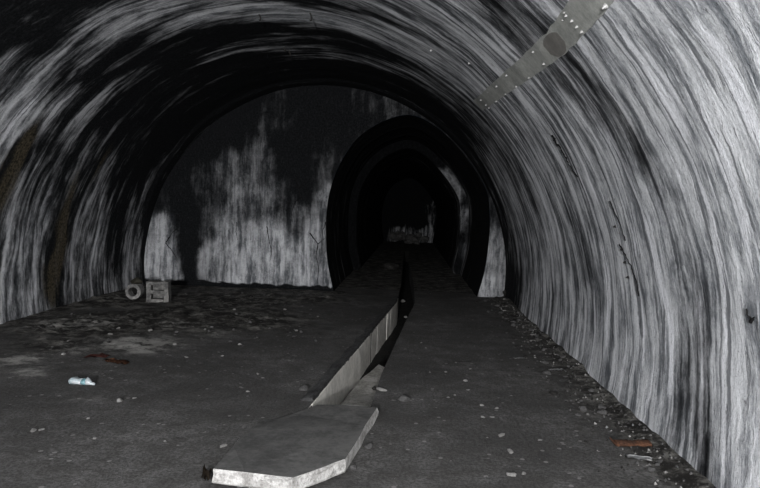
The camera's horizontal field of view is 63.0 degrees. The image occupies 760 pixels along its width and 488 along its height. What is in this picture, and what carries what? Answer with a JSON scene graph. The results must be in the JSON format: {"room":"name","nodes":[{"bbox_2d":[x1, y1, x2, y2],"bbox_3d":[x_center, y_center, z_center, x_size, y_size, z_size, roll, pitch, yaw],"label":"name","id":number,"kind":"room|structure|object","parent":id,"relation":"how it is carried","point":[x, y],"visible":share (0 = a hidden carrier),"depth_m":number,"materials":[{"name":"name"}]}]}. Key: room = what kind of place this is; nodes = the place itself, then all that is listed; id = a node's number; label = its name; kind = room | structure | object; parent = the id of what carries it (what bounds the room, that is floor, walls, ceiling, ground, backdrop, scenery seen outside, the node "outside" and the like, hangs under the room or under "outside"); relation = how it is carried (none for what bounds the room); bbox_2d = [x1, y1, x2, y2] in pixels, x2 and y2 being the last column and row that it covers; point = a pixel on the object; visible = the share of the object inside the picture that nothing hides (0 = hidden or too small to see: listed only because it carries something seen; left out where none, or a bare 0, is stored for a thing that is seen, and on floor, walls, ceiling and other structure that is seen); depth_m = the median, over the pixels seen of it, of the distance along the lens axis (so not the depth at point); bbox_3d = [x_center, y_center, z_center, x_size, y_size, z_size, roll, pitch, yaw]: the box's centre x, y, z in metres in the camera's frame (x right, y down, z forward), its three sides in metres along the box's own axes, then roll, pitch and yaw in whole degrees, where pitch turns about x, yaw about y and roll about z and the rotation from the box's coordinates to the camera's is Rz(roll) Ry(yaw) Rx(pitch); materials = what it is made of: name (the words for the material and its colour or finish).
{"room":"underground passage","nodes":[
{"label":"underground passage","id":0,"kind":"room"},
{"bbox_2d":[0,48,204,323],"bbox_3d":[-4.436,-0.144,2.598,1.209,3.156,18.772,2,3,3],"label":"wall","id":1,"kind":"structure","parent":0,"point":[85,167],"depth_m":8.71,"materials":[{"name":"concrete"}]},
{"bbox_2d":[0,0,523,135],"bbox_3d":[-1.452,-2.049,2.349,4.706,0.945,18.771,2,3,3],"label":"ceiling","id":2,"kind":"structure","parent":0,"point":[196,62],"depth_m":7.60,"materials":[{"name":"concrete"}]},
{"bbox_2d":[144,85,505,296],"bbox_3d":[-1.050,-1.018,11.770,7.080,4.080,0.048,2,3,3],"label":"wall","id":3,"kind":"structure","parent":0,"point":[245,203],"depth_m":11.84,"materials":[{"name":"grey concrete"}]},
{"bbox_2d":[326,149,388,290],"bbox_3d":[-0.232,-0.915,21.392,0.521,2.854,19.255,2,3,3],"label":"wall","id":4,"kind":"structure","parent":0,"point":[356,198],"depth_m":15.95,"materials":[{"name":"concrete"}]},
{"bbox_2d":[0,241,715,487],"bbox_3d":[-1.099,0.853,12.132,7.000,0.084,38.000,2,3,3],"label":"floor","id":5,"kind":"structure","parent":0,"point":[199,403],"depth_m":5.32,"materials":[{"name":"concrete"}]},
{"bbox_2d":[68,377,95,384],"bbox_3d":[-2.580,1.186,5.384,0.230,0.072,0.098,2,3,9],"label":"bottle","id":6,"kind":"object","parent":5,"relation":"on","point":[73,380],"visible":1,"depth_m":5.35,"materials":[{"name":"white plastic"}]},
{"bbox_2d":[83,353,108,357],"bbox_3d":[-2.871,1.127,6.287,0.259,0.034,0.138,1,3,-14],"label":"wrapper","id":7,"kind":"object","parent":5,"relation":"on","point":[103,355],"visible":1,"depth_m":6.28,"materials":[{"name":"plastic"}]},
{"bbox_2d":[105,358,128,363],"bbox_3d":[-2.598,1.151,6.120,0.328,0.026,0.120,3,4,26],"label":"card","id":8,"kind":"object","parent":5,"relation":"on","point":[113,360],"visible":1,"depth_m":6.11,"materials":[{"name":"brown cardboard"}]},
{"bbox_2d":[125,284,144,298],"bbox_3d":[-3.969,0.760,10.041,0.254,0.250,0.202,2,3,-3],"label":"pipe stub","id":9,"kind":"object","parent":5,"relation":"on","point":[128,290],"visible":0.98,"depth_m":9.95,"materials":[{"name":"grey concrete"}]},
{"bbox_2d":[131,277,142,283],"bbox_3d":[-3.929,0.599,10.035,0.164,0.121,0.184,-1,5,-45],"label":"stone","id":10,"kind":"object","parent":9,"relation":"on","point":[137,280],"visible":0.98,"depth_m":9.99,"materials":[{"name":"grey stone"}]},
{"bbox_2d":[146,280,170,301],"bbox_3d":[-3.540,0.757,9.913,0.347,0.338,0.193,2,3,-6],"label":"block","id":11,"kind":"object","parent":5,"relation":"on","point":[156,291],"visible":0.98,"depth_m":9.84,"materials":[{"name":"grey concrete"}]},
{"bbox_2d":[201,464,211,480],"bbox_3d":[-1.016,1.334,3.628,0.052,0.049,0.156,1,3,-9],"label":"dead leaf","id":12,"kind":"object","parent":5,"relation":"on","point":[206,474],"visible":1,"depth_m":3.63,"materials":[{"name":"brown plant"}]},
{"bbox_2d":[212,404,378,487],"bbox_3d":[-0.532,1.309,4.186,0.819,0.145,1.552,2,3,10],"label":"slab","id":13,"kind":"object","parent":5,"relation":"on","point":[316,444],"visible":1,"depth_m":3.88,"materials":[{"name":"concrete"}]},
{"bbox_2d":[299,385,307,390],"bbox_3d":[-0.669,1.260,5.407,0.084,0.047,0.089,2,3,1],"label":"stone","id":14,"kind":"object","parent":5,"relation":"on","point":[305,387],"visible":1,"depth_m":5.39,"materials":[{"name":"grey stone"}]},
{"bbox_2d":[350,465,356,469],"bbox_3d":[-0.164,1.373,3.808,0.043,0.034,0.042,1,3,-12],"label":"stone","id":15,"kind":"object","parent":5,"relation":"on","point":[352,467],"visible":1,"depth_m":3.79,"materials":[{"name":"grey stone"}]},
{"bbox_2d":[301,251,414,407],"bbox_3d":[0.491,1.026,14.061,0.847,0.482,20.020,2,3,5],"label":"trench","id":16,"kind":"object","parent":5,"relation":"in","point":[377,348],"visible":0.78,"depth_m":7.92,"materials":[{"name":"concrete"}]},
{"bbox_2d":[341,364,383,406],"bbox_3d":[-0.098,1.443,6.244,0.289,0.071,1.642,2,3,9],"label":"fragment","id":17,"kind":"object","parent":16,"relation":"in","point":[362,394],"visible":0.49,"depth_m":6.00,"materials":[{"name":"concrete"}]},
{"bbox_2d":[364,443,372,448],"bbox_3d":[-0.080,1.357,4.164,0.064,0.031,0.065,3,4,27],"label":"stone","id":18,"kind":"object","parent":5,"relation":"on","point":[368,445],"visible":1,"depth_m":4.15,"materials":[{"name":"grey stone"}]},
{"bbox_2d":[376,387,386,390],"bbox_3d":[0.009,1.287,5.485,0.055,0.030,0.118,-1,4,-39],"label":"stone","id":19,"kind":"object","parent":5,"relation":"on","point":[377,388],"visible":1,"depth_m":5.47,"materials":[{"name":"grey stone"}]},
{"bbox_2d":[382,263,399,269],"bbox_3d":[0.259,0.593,16.534,0.411,0.211,0.406,4,4,33],"label":"stone","id":20,"kind":"object","parent":5,"relation":"on","point":[389,266],"visible":0.97,"depth_m":16.39,"materials":[{"name":"grey stone"}]},
{"bbox_2d":[398,395,409,401],"bbox_3d":[0.205,1.294,5.201,0.091,0.057,0.077,5,4,40],"label":"stone","id":21,"kind":"object","parent":5,"relation":"on","point":[403,398],"visible":1,"depth_m":5.17,"materials":[{"name":"grey stone"}]},
{"bbox_2d":[388,230,428,243],"bbox_3d":[1.367,-0.320,29.729,1.996,0.677,1.884,2,3,3],"label":"rubble heap","id":22,"kind":"object","parent":5,"relation":"on","point":[410,238],"visible":1,"depth_m":29.34,"materials":[{"name":"grey stone"}]},
{"bbox_2d":[506,472,515,476],"bbox_3d":[0.805,1.409,3.784,0.066,0.025,0.035,2,3,0],"label":"chip","id":23,"kind":"object","parent":5,"relation":"on","point":[513,474],"visible":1,"depth_m":3.78,"materials":[{"name":"white stone"}]},
{"bbox_2d":[542,370,550,374],"bbox_3d":[1.665,1.287,6.201,0.071,0.045,0.085,1,3,-19],"label":"lump","id":24,"kind":"object","parent":5,"relation":"on","point":[547,372],"visible":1,"depth_m":6.18,"materials":[{"name":"grey stone"}]},
{"bbox_2d":[549,391,558,394],"bbox_3d":[1.551,1.332,5.555,0.077,0.038,0.079,4,4,36],"label":"lump","id":25,"kind":"object","parent":5,"relation":"on","point":[550,392],"visible":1,"depth_m":5.53,"materials":[{"name":"stone"}]},
{"bbox_2d":[580,406,586,411],"bbox_3d":[1.676,1.357,5.098,0.056,0.049,0.060,4,4,32],"label":"lump","id":26,"kind":"object","parent":5,"relation":"on","point":[582,408],"visible":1,"depth_m":5.08,"materials":[{"name":"grey stone"}]},
{"bbox_2d":[479,298,708,487],"bbox_3d":[1.763,1.218,7.396,0.772,0.071,8.211,2,3,3],"label":"grit","id":27,"kind":"object","parent":5,"relation":"on","point":[566,370],"visible":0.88,"depth_m":5.10,"materials":[{"name":"gravel"}]},
{"bbox_2d":[597,409,606,413],"bbox_3d":[1.807,1.363,5.043,0.074,0.044,0.066,4,4,34],"label":"lump","id":28,"kind":"object","parent":5,"relation":"on","point":[603,411],"visible":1,"depth_m":5.02,"materials":[{"name":"grey stone"}]},
{"bbox_2d":[598,404,605,409],"bbox_3d":[1.841,1.357,5.153,0.066,0.046,0.067,2,3,9],"label":"lump","id":29,"kind":"object","parent":5,"relation":"on","point":[600,406],"visible":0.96,"depth_m":5.13,"materials":[{"name":"grey stone"}]},
{"bbox_2d":[610,438,651,446],"bbox_3d":[1.740,1.381,4.322,0.279,0.059,0.099,2,3,-5],"label":"plank","id":30,"kind":"object","parent":5,"relation":"on","point":[638,442],"visible":1,"depth_m":4.29,"materials":[{"name":"brown wood"}]},
{"bbox_2d":[625,454,653,460],"bbox_3d":[1.715,1.410,4.098,0.183,0.009,0.072,3,3,14],"label":"paper scrap","id":31,"kind":"object","parent":5,"relation":"on","point":[630,455],"visible":1,"depth_m":4.10,"materials":[{"name":"white paper"}]},
{"bbox_2d":[349,115,465,192],"bbox_3d":[0.982,-2.492,21.248,2.218,0.943,19.250,2,3,3],"label":"ceiling","id":32,"kind":"structure","parent":0,"point":[396,149],"depth_m":15.70,"materials":[{"name":"concrete"}]},
{"bbox_2d":[382,178,435,242],"bbox_3d":[1.498,-1.774,30.891,3.500,3.600,0.057,2,3,3],"label":"wall","id":33,"kind":"structure","parent":0,"point":[408,208],"depth_m":30.90,"materials":[{"name":"concrete"}]},
{"bbox_2d":[429,157,489,295],"bbox_3d":[2.143,-0.787,21.284,0.633,2.764,19.256,2,3,2],"label":"wall","id":34,"kind":"structure","parent":0,"point":[462,228],"depth_m":15.82,"materials":[{"name":"concrete"}]},
{"bbox_2d":[449,0,759,487],"bbox_3d":[1.407,0.059,2.327,1.224,3.154,18.773,2,3,3],"label":"wall","id":35,"kind":"structure","parent":0,"point":[647,126],"depth_m":4.10,"materials":[{"name":"concrete"}]},
{"bbox_2d":[474,0,613,110],"bbox_3d":[1.207,-1.511,5.331,0.208,0.310,4.939,2,3,1],"label":"strip","id":36,"kind":"object","parent":35,"relation":"attached to","point":[577,17],"visible":1,"depth_m":4.34,"materials":[{"name":"metal"}]}
]}

